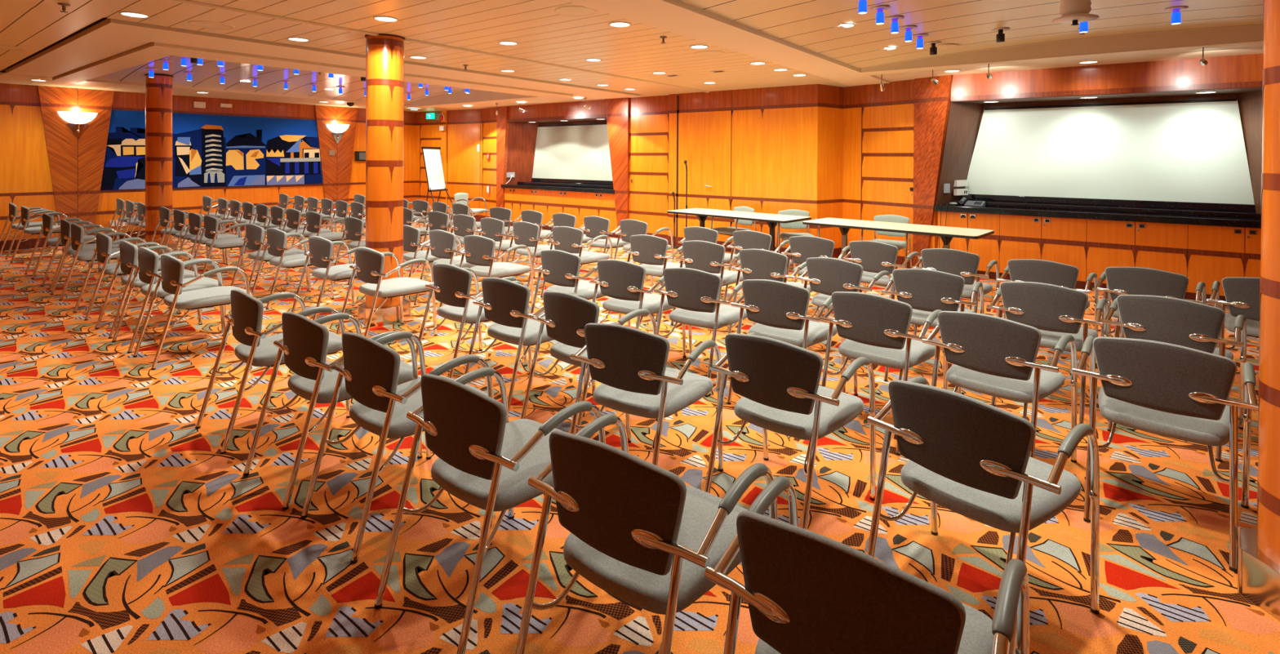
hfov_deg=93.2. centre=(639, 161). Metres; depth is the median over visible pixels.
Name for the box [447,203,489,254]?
chair
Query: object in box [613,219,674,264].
chair
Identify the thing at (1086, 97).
recessed light
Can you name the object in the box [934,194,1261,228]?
countertop
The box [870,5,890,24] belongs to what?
pendant lamp
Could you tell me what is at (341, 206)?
chair
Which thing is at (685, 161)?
microphone stand
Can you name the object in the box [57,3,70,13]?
sprinkler
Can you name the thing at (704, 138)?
door
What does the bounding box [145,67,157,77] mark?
pendant lamp
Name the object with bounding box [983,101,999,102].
recessed light
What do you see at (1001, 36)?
pendant lamp
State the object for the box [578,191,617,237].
base cabinet
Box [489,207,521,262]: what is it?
chair
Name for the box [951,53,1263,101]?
soffit
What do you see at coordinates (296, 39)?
diffuser
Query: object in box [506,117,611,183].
wall niche
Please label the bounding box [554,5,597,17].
ceiling speaker
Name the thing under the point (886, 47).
recessed light
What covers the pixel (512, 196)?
base cabinet
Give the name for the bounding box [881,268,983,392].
chair
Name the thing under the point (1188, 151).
projection screen
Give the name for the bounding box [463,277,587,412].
chair
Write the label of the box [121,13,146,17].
diffuser
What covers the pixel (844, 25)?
diffuser
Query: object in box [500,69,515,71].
recessed light
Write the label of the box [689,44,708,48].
recessed light
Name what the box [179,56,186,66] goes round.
pendant lamp
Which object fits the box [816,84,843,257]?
wall
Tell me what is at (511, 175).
wall socket
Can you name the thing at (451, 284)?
chair
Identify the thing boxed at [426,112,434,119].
exit sign
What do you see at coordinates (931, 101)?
pilaster
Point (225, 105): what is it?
vent box
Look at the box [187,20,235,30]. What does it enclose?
ceiling speaker
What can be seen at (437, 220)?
chair
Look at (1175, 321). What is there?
chair
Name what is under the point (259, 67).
pendant lamp
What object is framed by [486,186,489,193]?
wall phone
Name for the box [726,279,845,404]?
chair
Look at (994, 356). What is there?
chair
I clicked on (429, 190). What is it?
tray
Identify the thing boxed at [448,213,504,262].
chair
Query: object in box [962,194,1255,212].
backsplash
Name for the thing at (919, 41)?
pendant lamp
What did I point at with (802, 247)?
chair
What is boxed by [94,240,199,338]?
chair
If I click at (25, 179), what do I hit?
wall
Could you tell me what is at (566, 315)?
chair
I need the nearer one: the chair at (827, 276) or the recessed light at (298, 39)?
the chair at (827, 276)
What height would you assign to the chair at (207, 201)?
0.813 m
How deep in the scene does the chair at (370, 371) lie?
2.62 m
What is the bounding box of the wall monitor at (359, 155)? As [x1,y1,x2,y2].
[355,151,365,160]
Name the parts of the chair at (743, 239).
leg, backrest, seat, armrest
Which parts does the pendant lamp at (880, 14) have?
lamp shade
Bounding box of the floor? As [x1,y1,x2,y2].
[0,221,1279,653]
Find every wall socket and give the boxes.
[506,172,515,183]
[943,183,950,193]
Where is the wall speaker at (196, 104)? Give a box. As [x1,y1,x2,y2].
[193,101,205,108]
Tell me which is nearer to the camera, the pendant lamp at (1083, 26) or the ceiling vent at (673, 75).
the pendant lamp at (1083, 26)
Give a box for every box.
[220,103,231,107]
[439,125,445,130]
[953,179,968,186]
[953,188,968,195]
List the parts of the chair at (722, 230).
seat, backrest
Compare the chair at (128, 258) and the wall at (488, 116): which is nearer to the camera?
the chair at (128, 258)
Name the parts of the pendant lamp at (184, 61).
lamp shade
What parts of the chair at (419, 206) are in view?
backrest, seat, leg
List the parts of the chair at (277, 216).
leg, backrest, seat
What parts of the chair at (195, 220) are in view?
leg, leg, backrest, seat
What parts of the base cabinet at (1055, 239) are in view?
door, handle, handle, door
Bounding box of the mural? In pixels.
[100,109,322,190]
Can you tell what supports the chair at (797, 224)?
on the floor
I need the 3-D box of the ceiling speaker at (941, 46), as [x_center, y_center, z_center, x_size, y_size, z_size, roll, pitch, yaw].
[3.366,-1.269,6.759,0.344,0.010,0.344,1,0,37]
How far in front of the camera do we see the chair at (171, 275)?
4.78 m
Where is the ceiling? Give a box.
[0,0,1263,111]
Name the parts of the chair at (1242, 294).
armrest, leg, backrest, seat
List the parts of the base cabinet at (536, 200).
door, door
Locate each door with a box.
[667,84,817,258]
[677,110,731,242]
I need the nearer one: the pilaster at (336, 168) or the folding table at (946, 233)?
the folding table at (946, 233)
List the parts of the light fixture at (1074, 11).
dish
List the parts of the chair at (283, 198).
backrest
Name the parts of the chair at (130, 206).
leg, leg, backrest, seat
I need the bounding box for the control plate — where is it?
[328,150,334,155]
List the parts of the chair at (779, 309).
leg, backrest, seat, leg, armrest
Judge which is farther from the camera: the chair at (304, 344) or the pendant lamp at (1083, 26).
the pendant lamp at (1083, 26)
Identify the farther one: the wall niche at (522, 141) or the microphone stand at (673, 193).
the wall niche at (522, 141)
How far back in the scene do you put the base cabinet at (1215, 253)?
6.72 m
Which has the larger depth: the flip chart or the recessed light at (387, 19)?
the flip chart
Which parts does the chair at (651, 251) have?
leg, backrest, leg, seat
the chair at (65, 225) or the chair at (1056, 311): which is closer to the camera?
the chair at (1056, 311)
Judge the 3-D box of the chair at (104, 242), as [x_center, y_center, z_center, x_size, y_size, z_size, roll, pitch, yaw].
[-5.303,1.122,6.228,0.625,0.813,0.700,1,0,37]
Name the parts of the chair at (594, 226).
backrest, leg, seat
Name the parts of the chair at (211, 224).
leg, leg, backrest, seat, armrest, armrest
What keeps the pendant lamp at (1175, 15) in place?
attached to the ceiling
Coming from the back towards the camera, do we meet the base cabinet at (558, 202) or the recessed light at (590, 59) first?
the base cabinet at (558, 202)
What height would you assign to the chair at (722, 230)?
0.813 m
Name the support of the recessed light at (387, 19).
in the ceiling
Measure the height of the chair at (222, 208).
0.813 m
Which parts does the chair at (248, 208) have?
leg, backrest, leg, seat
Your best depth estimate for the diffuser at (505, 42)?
6.17 m
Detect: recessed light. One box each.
[30,79,47,81]
[119,11,150,17]
[287,37,310,41]
[373,15,398,22]
[408,55,426,58]
[497,40,518,44]
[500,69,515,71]
[559,78,572,80]
[585,57,601,61]
[608,21,631,26]
[652,71,666,74]
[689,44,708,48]
[702,81,715,84]
[749,62,765,64]
[773,68,788,71]
[791,74,806,75]
[833,22,855,28]
[879,46,897,50]
[943,69,960,72]
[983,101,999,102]
[1078,60,1098,63]
[1079,96,1098,98]
[1194,91,1217,93]
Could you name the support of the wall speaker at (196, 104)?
attached to the wall at (25, 179)
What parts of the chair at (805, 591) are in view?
leg, armrest, backrest, seat, armrest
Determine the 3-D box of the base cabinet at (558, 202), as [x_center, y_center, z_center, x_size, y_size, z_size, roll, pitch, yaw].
[-1.469,1.067,13.066,0.928,0.875,0.556,1,0,37]
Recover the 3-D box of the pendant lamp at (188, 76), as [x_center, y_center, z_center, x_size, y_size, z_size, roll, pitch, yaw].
[-7.088,-1.332,9.528,0.156,0.130,0.156,1,0,37]
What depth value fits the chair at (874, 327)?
3.54 m
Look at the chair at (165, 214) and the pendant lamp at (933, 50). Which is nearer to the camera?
the pendant lamp at (933, 50)
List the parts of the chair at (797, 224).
leg, backrest, seat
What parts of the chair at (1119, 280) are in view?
armrest, leg, seat, backrest, armrest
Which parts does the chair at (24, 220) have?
leg, leg, backrest, seat, armrest, armrest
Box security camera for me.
[346,102,354,106]
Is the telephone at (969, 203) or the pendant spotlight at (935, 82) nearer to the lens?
the pendant spotlight at (935, 82)
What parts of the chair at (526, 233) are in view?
leg, backrest, leg, seat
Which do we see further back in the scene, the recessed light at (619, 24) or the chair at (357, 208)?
the chair at (357, 208)
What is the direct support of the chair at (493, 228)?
on the floor
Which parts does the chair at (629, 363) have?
leg, backrest, seat, leg, armrest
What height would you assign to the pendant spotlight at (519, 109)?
0.223 m
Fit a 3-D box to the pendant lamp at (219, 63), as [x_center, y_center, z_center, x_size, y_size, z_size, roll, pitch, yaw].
[-5.263,-1.258,7.601,0.156,0.130,0.156,1,0,37]
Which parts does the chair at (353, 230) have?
leg, backrest, leg, seat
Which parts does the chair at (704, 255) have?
leg, backrest, leg, seat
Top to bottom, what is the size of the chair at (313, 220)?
0.813 m
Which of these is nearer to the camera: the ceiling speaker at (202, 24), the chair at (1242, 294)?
the chair at (1242, 294)
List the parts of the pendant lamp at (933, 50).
lamp shade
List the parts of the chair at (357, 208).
backrest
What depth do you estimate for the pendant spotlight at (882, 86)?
8.07 m
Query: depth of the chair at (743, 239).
6.57 m
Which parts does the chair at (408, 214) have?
backrest, seat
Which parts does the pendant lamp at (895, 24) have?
lamp shade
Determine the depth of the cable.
8.36 m
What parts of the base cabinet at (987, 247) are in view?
door, handle, handle, door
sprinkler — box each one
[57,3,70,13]
[659,35,666,44]
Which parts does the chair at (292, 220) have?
backrest, leg, seat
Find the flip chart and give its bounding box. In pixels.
[421,146,453,204]
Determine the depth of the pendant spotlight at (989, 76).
7.09 m
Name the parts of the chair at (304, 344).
leg, leg, backrest, armrest, seat, armrest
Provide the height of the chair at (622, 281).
0.813 m
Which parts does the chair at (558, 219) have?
leg, backrest, seat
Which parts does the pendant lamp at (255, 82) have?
lamp shade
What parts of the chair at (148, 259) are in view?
leg, leg, backrest, armrest, seat, armrest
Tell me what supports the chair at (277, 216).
on the floor
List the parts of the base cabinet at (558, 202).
door, door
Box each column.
[139,74,177,254]
[357,33,410,326]
[1237,0,1279,621]
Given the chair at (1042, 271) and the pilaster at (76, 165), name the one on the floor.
the chair at (1042, 271)
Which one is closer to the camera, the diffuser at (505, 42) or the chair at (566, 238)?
the diffuser at (505, 42)
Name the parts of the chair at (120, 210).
leg, leg, backrest, seat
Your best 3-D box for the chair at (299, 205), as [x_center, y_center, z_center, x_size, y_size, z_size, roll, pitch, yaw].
[-6.603,1.075,12.051,0.625,0.813,0.700,1,1,41]
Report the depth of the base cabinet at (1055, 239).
7.69 m
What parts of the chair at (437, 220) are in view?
leg, backrest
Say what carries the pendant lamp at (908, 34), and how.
attached to the ceiling
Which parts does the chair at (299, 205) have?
backrest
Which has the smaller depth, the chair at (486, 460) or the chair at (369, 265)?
the chair at (486, 460)
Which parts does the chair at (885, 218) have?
seat, backrest, leg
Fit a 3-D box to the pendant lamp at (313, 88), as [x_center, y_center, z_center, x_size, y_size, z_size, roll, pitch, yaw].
[-5.939,-1.335,11.041,0.156,0.130,0.156,1,0,37]
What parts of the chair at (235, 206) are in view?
leg, backrest, leg, seat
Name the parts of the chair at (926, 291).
leg, backrest, seat, leg, armrest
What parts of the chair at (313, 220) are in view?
leg, backrest, armrest, seat, armrest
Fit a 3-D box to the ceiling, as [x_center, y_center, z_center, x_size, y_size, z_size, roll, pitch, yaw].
[-1.753,-1.280,6.228,19.150,0.267,12.600,1,0,37]
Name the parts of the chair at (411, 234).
leg, backrest, armrest, seat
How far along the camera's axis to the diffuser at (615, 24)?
5.26 m
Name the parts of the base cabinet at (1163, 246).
door, handle, handle, door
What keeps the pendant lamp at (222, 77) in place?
attached to the ceiling
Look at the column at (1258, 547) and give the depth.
2.19 m
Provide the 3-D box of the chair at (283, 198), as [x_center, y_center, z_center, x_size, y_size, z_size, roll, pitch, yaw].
[-7.225,1.068,12.587,0.625,0.813,0.700,1,1,41]
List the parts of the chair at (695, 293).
leg, backrest, seat, leg, armrest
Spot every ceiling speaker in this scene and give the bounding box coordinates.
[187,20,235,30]
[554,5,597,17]
[694,50,725,56]
[926,44,959,50]
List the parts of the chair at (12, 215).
leg, leg, backrest, armrest, seat, armrest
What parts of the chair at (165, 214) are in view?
leg, leg, backrest, seat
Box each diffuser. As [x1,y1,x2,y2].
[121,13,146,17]
[288,38,307,40]
[375,17,396,21]
[411,56,424,58]
[499,41,516,44]
[610,22,629,26]
[691,45,706,48]
[840,24,853,26]
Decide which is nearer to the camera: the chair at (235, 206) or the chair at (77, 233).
the chair at (77, 233)
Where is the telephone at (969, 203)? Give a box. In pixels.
[959,197,985,207]
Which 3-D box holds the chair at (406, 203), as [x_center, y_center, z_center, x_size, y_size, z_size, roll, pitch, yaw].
[-4.304,1.093,11.382,0.700,0.813,0.625,0,1,-44]
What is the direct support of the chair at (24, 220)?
on the floor
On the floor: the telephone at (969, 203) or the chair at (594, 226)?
the chair at (594, 226)
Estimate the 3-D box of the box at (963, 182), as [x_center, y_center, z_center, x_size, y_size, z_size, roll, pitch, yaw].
[4.581,0.315,8.641,0.300,0.090,0.050,0,0,-33]
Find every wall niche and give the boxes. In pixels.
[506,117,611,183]
[935,87,1262,212]
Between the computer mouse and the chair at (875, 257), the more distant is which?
the computer mouse
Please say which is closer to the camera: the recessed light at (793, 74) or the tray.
the recessed light at (793, 74)
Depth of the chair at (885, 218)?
8.44 m
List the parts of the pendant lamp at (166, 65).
lamp shade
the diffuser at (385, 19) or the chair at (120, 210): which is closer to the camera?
the diffuser at (385, 19)
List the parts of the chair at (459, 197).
backrest, seat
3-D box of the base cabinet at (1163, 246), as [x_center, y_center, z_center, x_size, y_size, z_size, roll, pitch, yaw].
[6.016,1.149,7.378,0.921,0.875,0.556,1,0,37]
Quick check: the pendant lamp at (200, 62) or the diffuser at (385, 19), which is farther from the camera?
the pendant lamp at (200, 62)
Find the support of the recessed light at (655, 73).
in the ceiling
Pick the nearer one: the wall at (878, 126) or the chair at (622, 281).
the chair at (622, 281)
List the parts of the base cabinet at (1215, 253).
door, handle, handle, door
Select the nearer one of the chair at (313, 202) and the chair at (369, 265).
the chair at (369, 265)
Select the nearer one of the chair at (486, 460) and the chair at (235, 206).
the chair at (486, 460)
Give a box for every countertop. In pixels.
[501,177,614,193]
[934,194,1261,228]
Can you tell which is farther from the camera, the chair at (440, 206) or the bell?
the bell
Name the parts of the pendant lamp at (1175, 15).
lamp shade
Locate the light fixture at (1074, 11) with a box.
[1051,0,1099,25]
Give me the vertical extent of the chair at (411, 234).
0.813 m
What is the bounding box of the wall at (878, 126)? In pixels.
[842,79,937,268]
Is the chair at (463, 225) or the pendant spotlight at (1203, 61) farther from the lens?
the chair at (463, 225)
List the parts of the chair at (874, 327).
leg, backrest, seat, leg, armrest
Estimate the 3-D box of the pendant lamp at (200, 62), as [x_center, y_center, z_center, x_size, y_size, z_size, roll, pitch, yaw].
[-5.642,-1.301,7.763,0.156,0.130,0.156,1,0,37]
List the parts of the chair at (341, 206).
backrest, leg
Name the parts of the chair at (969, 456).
leg, armrest, backrest, seat, leg, armrest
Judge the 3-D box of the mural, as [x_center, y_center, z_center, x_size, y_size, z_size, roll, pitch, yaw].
[-8.524,-0.209,12.449,0.053,1.460,3.930,1,0,37]
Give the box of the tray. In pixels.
[428,189,448,191]
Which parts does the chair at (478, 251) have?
leg, backrest, leg, seat, armrest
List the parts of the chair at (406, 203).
backrest, seat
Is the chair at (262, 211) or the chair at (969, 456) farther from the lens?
the chair at (262, 211)
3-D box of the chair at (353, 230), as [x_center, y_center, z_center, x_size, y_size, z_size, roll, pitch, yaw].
[-3.571,1.121,7.902,0.625,0.813,0.700,1,0,39]
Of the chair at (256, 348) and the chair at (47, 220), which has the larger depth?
the chair at (47, 220)
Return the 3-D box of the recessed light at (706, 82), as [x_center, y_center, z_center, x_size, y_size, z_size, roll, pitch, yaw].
[1.067,-1.202,9.297,0.196,0.008,0.196,1,0,37]
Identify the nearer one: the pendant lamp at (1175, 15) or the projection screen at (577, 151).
the pendant lamp at (1175, 15)
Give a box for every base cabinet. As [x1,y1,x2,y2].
[504,187,520,226]
[520,188,549,230]
[547,190,579,230]
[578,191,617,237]
[937,211,999,279]
[999,214,1086,288]
[1086,218,1187,298]
[1186,224,1261,303]
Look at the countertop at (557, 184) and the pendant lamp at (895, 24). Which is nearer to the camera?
the pendant lamp at (895, 24)
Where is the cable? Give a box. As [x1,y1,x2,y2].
[938,204,948,248]
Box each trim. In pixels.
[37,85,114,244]
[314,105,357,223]
[496,106,509,208]
[604,97,629,239]
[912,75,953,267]
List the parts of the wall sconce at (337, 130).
lamp shade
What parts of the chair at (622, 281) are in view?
leg, backrest, seat, leg, armrest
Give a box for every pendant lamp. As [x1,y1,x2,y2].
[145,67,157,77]
[159,59,172,70]
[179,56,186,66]
[182,71,195,80]
[190,57,197,63]
[196,58,203,65]
[216,75,227,84]
[217,60,223,66]
[249,78,259,86]
[257,65,262,71]
[281,80,290,88]
[293,69,298,74]
[309,84,318,91]
[328,73,333,78]
[336,86,344,93]
[404,93,412,99]
[422,88,430,95]
[448,86,451,93]
[857,0,866,13]
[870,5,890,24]
[885,16,904,33]
[899,26,917,41]
[911,34,928,48]
[925,41,941,54]
[991,27,1009,42]
[1079,21,1088,32]
[1164,5,1188,24]
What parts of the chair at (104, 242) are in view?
leg, leg, backrest, armrest, seat, armrest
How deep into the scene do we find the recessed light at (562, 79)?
9.01 m
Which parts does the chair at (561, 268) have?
leg, backrest, seat, leg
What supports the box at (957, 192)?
attached to the wall niche at (964, 117)
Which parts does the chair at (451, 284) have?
leg, backrest, leg, seat, armrest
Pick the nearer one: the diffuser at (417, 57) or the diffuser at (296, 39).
the diffuser at (296, 39)
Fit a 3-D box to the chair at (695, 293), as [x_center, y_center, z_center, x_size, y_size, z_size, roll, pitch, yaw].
[0.460,1.168,4.462,0.625,0.813,0.700,1,0,36]
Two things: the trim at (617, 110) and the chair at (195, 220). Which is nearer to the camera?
the chair at (195, 220)
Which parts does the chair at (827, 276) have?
leg, seat, backrest, leg, armrest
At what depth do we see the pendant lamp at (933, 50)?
6.49 m
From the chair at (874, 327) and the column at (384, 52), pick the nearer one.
the chair at (874, 327)
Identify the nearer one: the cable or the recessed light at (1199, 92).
the recessed light at (1199, 92)
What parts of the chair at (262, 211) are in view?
leg, leg, backrest, seat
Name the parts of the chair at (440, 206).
backrest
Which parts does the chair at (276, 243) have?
leg, leg, backrest, seat, armrest, armrest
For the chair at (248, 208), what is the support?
on the floor
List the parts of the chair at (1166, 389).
armrest, leg, seat, backrest, leg, armrest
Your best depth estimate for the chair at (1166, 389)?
2.63 m
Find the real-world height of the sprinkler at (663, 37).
0.062 m
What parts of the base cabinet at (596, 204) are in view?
door, door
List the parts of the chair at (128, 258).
leg, leg, backrest, armrest, seat, armrest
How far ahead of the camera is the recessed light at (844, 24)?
5.52 m
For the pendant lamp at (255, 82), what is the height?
0.130 m
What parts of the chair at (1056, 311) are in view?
leg, armrest, backrest, seat, leg, armrest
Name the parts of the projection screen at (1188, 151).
screen rail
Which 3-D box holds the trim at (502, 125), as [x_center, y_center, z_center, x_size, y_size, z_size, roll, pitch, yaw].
[-3.168,0.113,14.006,0.350,2.750,0.090,1,0,37]
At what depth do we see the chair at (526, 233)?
7.32 m
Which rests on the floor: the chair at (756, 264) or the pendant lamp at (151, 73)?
the chair at (756, 264)
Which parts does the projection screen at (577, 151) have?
screen rail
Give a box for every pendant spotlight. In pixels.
[518,101,524,112]
[880,74,884,91]
[930,70,937,84]
[986,63,992,79]
[1200,47,1208,65]
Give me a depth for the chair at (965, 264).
5.29 m
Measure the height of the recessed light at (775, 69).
0.008 m
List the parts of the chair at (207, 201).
backrest, seat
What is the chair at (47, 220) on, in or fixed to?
on the floor
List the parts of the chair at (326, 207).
backrest, seat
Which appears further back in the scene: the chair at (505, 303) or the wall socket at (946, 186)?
the wall socket at (946, 186)
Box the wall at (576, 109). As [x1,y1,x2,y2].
[506,99,606,121]
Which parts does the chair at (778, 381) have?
leg, armrest, backrest, seat, leg, armrest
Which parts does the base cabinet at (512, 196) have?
door, door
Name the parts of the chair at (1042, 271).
backrest, seat, armrest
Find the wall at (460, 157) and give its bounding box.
[416,108,480,222]
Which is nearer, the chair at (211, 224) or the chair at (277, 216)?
the chair at (211, 224)
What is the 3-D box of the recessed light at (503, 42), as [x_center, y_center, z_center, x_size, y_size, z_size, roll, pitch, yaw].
[-1.334,-1.195,6.136,0.196,0.008,0.196,1,0,37]
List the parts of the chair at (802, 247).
leg, seat, backrest, armrest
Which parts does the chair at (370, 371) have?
leg, backrest, leg, armrest, seat, armrest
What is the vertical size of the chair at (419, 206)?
0.813 m
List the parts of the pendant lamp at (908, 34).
lamp shade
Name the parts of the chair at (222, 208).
leg, backrest, seat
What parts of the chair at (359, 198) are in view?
backrest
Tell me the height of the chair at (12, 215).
0.813 m
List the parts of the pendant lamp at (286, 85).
lamp shade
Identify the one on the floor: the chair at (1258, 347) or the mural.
the chair at (1258, 347)
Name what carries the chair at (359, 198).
on the floor
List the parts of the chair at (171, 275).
leg, leg, backrest, armrest, seat, armrest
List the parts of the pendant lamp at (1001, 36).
lamp shade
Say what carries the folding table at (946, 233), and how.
on the floor
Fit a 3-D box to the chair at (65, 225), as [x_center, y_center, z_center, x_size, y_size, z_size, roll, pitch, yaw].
[-6.815,1.105,7.428,0.625,0.813,0.700,1,0,37]
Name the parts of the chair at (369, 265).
leg, backrest, leg, armrest, seat, armrest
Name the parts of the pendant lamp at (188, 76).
lamp shade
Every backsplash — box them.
[531,177,613,184]
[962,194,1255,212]
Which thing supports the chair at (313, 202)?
on the floor
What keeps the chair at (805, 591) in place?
on the floor
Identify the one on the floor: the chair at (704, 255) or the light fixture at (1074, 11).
the chair at (704, 255)
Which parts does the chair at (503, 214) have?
backrest, leg, seat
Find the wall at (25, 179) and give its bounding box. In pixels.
[0,83,416,250]
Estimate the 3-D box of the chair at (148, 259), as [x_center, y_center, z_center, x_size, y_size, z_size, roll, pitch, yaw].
[-4.089,1.135,5.281,0.625,0.813,0.700,1,0,37]
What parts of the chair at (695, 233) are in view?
backrest, armrest, seat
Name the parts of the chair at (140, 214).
leg, leg, backrest, seat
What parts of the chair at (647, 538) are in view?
leg, armrest, backrest, seat, leg, armrest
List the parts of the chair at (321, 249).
leg, backrest, leg, seat, armrest, armrest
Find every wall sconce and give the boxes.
[57,111,97,138]
[326,124,349,144]
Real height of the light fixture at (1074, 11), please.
0.218 m
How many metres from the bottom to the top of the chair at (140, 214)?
0.813 m
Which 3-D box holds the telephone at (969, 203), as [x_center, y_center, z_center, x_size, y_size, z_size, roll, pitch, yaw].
[4.552,0.558,8.301,0.287,0.113,0.180,1,1,41]
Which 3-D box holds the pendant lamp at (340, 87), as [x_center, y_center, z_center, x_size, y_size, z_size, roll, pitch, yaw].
[-5.649,-1.336,11.423,0.156,0.130,0.156,1,0,37]
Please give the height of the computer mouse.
0.036 m
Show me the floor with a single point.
(126, 526)
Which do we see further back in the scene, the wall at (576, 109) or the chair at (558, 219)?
the wall at (576, 109)
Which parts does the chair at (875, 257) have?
backrest, seat, leg, armrest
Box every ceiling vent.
[665,74,679,76]
[710,70,727,72]
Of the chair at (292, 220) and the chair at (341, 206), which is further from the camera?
the chair at (341, 206)
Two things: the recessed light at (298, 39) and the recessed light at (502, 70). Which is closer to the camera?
the recessed light at (298, 39)
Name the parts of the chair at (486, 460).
leg, backrest, armrest, leg, seat, armrest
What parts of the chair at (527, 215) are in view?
leg, backrest, leg, seat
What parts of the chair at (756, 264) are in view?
leg, backrest, seat, armrest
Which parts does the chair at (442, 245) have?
leg, backrest, leg, seat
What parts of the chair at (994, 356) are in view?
leg, backrest, seat, leg, armrest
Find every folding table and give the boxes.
[666,208,811,250]
[802,217,994,261]
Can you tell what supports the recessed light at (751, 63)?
in the ceiling
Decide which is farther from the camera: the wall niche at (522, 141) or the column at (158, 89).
the wall niche at (522, 141)
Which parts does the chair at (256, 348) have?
leg, leg, backrest, armrest, seat, armrest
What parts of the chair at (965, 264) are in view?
leg, backrest, leg, seat, armrest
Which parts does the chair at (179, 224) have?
leg, leg, backrest, seat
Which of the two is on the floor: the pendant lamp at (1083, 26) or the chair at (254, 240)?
the chair at (254, 240)
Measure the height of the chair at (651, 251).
0.813 m
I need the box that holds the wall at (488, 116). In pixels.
[480,106,496,220]
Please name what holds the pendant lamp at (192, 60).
attached to the ceiling
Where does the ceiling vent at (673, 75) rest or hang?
in the ceiling
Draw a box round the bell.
[439,114,444,120]
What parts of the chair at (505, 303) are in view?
leg, backrest, leg, seat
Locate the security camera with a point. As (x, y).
(348, 104)
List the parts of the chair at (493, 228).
backrest, leg, seat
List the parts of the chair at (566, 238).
leg, backrest, leg, seat, armrest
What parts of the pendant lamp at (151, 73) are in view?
lamp shade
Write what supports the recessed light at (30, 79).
in the ceiling
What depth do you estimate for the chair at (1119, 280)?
4.46 m
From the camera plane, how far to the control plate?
14.13 m
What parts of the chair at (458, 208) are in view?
backrest, seat, armrest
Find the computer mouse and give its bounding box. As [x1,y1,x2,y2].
[941,202,957,204]
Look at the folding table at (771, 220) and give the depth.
8.89 m
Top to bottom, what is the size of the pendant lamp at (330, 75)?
0.130 m
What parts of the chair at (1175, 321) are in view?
armrest, leg, backrest, leg, seat, armrest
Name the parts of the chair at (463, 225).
seat, backrest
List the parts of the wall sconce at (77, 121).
lamp shade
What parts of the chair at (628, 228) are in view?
leg, backrest, seat, armrest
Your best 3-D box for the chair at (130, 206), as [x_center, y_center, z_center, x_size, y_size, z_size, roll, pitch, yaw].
[-8.645,1.073,10.514,0.625,0.813,0.700,1,0,39]
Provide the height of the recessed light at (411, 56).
0.008 m
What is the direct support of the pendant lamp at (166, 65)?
attached to the ceiling
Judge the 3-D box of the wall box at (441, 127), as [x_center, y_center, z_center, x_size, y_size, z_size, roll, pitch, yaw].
[-4.997,-0.832,15.326,0.160,0.120,0.070,1,0,31]
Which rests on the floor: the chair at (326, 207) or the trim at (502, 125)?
the chair at (326, 207)
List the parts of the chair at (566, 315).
leg, seat, backrest, armrest, leg, armrest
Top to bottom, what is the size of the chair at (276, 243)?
0.813 m
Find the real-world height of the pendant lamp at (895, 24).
0.130 m
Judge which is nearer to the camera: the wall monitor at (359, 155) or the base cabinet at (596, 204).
the base cabinet at (596, 204)
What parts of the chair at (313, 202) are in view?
leg, backrest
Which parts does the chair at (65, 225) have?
leg, leg, backrest, seat, armrest, armrest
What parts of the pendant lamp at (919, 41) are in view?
lamp shade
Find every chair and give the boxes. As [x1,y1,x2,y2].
[0,202,57,256]
[4,205,72,262]
[24,213,100,279]
[40,218,121,291]
[50,223,137,301]
[73,231,170,320]
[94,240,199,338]
[107,198,137,241]
[111,246,223,353]
[115,200,145,240]
[127,202,182,250]
[133,253,252,369]
[149,206,208,257]
[162,209,225,263]
[177,212,242,269]
[190,215,260,275]
[195,289,350,454]
[199,195,240,234]
[214,197,255,235]
[224,200,269,234]
[230,201,271,249]
[231,223,308,290]
[243,311,422,510]
[244,203,300,253]
[251,227,333,309]
[261,205,306,250]
[277,193,307,221]
[282,208,334,258]
[291,235,365,320]
[292,195,329,238]
[292,211,355,268]
[297,196,344,239]
[300,330,493,564]
[319,198,351,229]
[329,200,365,245]
[334,217,365,284]
[336,247,437,337]
[341,201,365,248]
[354,194,365,217]
[373,367,605,653]
[403,198,431,238]
[403,207,430,253]
[403,224,457,298]
[410,200,451,247]
[413,229,475,307]
[415,262,527,377]
[417,211,475,267]
[423,201,471,247]
[447,192,487,231]
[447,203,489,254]
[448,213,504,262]
[457,235,533,306]
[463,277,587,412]
[475,217,535,278]
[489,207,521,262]
[504,221,555,288]
[511,209,553,262]
[515,413,777,653]
[520,291,657,434]
[530,249,621,319]
[540,226,613,297]
[547,213,601,253]
[569,322,723,471]
[579,215,635,280]
[588,259,686,357]
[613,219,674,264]
[617,234,685,321]
[653,267,756,396]
[671,240,744,331]
[677,226,743,294]
[704,332,875,529]
[704,475,1029,653]
[711,205,757,253]
[724,230,795,300]
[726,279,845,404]
[728,248,818,333]
[776,208,819,253]
[781,235,849,310]
[796,257,893,364]
[820,291,947,455]
[841,240,922,297]
[861,214,911,268]
[866,376,1099,653]
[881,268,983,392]
[911,248,999,335]
[921,311,1077,462]
[986,281,1108,424]
[996,258,1098,375]
[1071,335,1258,572]
[1092,266,1206,373]
[1100,294,1246,462]
[1206,276,1260,350]
[1257,339,1259,373]
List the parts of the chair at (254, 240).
leg, backrest, leg, seat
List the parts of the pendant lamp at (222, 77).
lamp shade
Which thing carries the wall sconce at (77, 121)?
attached to the wall at (25, 179)
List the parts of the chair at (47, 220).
leg, leg, backrest, armrest, seat, armrest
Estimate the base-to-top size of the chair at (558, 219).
0.813 m
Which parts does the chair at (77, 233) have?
leg, leg, backrest, seat, armrest, armrest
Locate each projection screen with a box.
[532,123,613,181]
[964,98,1254,204]
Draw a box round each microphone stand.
[671,191,679,248]
[679,160,687,253]

